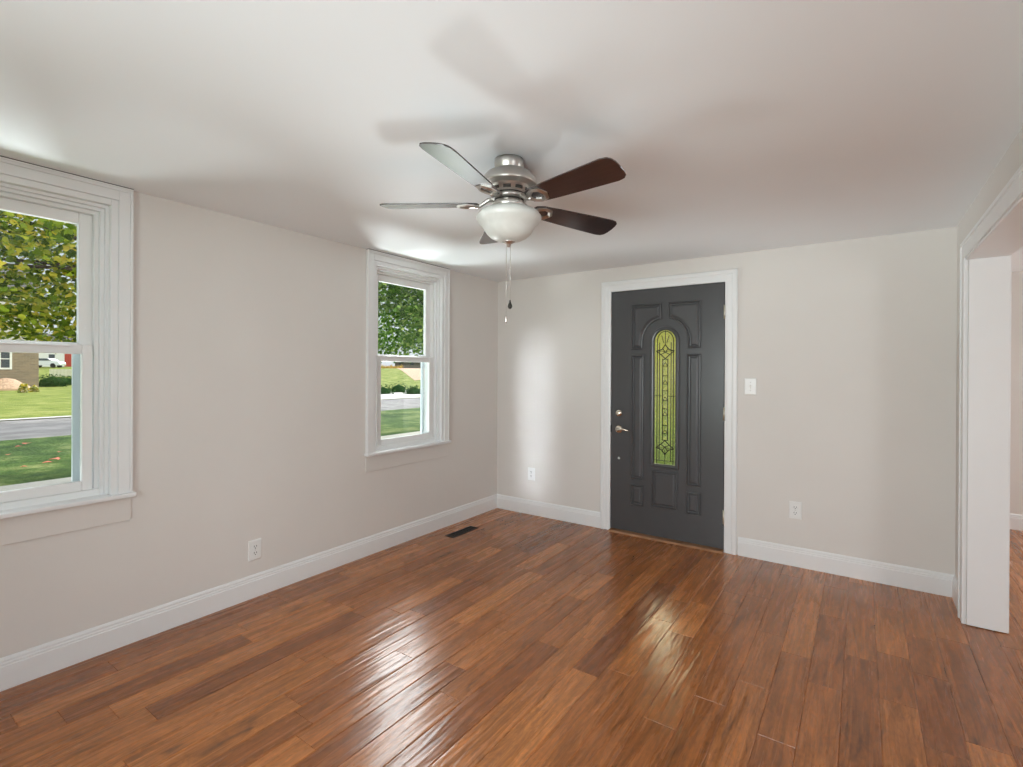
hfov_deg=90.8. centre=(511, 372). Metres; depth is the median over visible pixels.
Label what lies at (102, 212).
window
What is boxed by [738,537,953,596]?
baseboard
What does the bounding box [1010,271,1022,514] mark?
wall
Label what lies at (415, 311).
maple tree
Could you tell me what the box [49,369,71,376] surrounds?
picket fence
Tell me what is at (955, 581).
baseboard
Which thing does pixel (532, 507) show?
baseboard
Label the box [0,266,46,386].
house
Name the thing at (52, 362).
parked car
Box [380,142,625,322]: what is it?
ceiling fan
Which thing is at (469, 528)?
floor vent
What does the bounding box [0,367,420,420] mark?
lawn
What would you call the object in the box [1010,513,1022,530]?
baseboard
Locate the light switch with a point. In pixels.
(750, 383)
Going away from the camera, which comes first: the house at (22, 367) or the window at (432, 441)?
the window at (432, 441)
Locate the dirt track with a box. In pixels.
[397,368,420,379]
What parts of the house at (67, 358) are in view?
door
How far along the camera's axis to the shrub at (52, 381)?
47.45 m
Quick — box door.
[600,268,737,554]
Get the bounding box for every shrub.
[39,373,70,386]
[59,376,71,384]
[381,384,395,393]
[389,381,409,391]
[402,385,420,393]
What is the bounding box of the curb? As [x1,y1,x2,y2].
[0,397,416,419]
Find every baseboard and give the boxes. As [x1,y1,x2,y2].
[0,494,496,691]
[497,494,599,527]
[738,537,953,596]
[952,575,957,608]
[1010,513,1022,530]
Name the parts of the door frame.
casing leg, casing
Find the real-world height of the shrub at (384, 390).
0.858 m
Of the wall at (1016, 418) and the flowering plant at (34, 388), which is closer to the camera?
the wall at (1016, 418)
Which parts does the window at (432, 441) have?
sash frame, sash frame, frame, screen frame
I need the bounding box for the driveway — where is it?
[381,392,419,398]
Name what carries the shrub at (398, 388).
on the lawn at (49, 401)
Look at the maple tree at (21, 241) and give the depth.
7.47 m
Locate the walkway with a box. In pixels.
[0,431,419,490]
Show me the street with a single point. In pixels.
(36, 428)
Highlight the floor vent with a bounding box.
[445,526,478,537]
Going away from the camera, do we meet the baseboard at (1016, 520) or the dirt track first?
the baseboard at (1016, 520)
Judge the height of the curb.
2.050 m
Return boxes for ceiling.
[0,0,1022,281]
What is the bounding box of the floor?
[0,508,1022,766]
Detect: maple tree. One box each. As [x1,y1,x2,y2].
[0,210,76,353]
[378,282,423,362]
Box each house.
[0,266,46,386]
[39,334,75,366]
[395,362,420,367]
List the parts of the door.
handle, panel, panel, panel, leaded glass, glass moulding, panel, panel, panel, panel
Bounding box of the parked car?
[39,358,65,367]
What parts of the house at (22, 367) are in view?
pane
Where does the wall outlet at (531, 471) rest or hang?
attached to the wall at (850, 346)
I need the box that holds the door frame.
[957,163,1022,633]
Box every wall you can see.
[0,191,497,657]
[497,227,956,574]
[955,127,1022,630]
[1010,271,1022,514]
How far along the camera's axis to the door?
4.06 m
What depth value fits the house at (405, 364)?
118.00 m
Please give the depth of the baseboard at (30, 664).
2.78 m
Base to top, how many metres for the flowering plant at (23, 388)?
0.797 m
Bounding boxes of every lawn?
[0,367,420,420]
[0,408,419,485]
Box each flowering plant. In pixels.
[17,383,30,392]
[29,384,38,391]
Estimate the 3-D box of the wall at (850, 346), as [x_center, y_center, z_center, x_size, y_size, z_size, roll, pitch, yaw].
[1.326,0.243,4.125,3.471,2.278,0.150,0,0,35]
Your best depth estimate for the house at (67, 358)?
84.03 m
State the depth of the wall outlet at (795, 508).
3.56 m
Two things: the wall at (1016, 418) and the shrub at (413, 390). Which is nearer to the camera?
the wall at (1016, 418)
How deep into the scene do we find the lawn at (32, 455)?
10.04 m
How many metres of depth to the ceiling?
1.73 m
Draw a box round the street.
[0,398,419,440]
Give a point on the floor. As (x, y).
(516, 639)
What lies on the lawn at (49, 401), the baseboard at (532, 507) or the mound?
the mound
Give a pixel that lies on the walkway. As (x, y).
(68, 479)
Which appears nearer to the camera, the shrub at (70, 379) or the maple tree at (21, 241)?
the maple tree at (21, 241)
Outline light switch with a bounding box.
[745,378,756,394]
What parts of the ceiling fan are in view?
fan blade, fan blade, fan blade, lamp shade, fan blade, fan blade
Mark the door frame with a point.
(988, 248)
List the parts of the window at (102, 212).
sash frame, sash frame, frame, screen frame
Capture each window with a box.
[0,156,136,545]
[364,249,451,471]
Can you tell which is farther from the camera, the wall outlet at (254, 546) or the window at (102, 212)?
the wall outlet at (254, 546)
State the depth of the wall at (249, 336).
2.96 m
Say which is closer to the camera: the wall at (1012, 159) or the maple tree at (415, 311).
the wall at (1012, 159)
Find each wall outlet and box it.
[248,538,260,561]
[528,467,534,480]
[789,501,801,519]
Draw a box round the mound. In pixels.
[0,378,29,390]

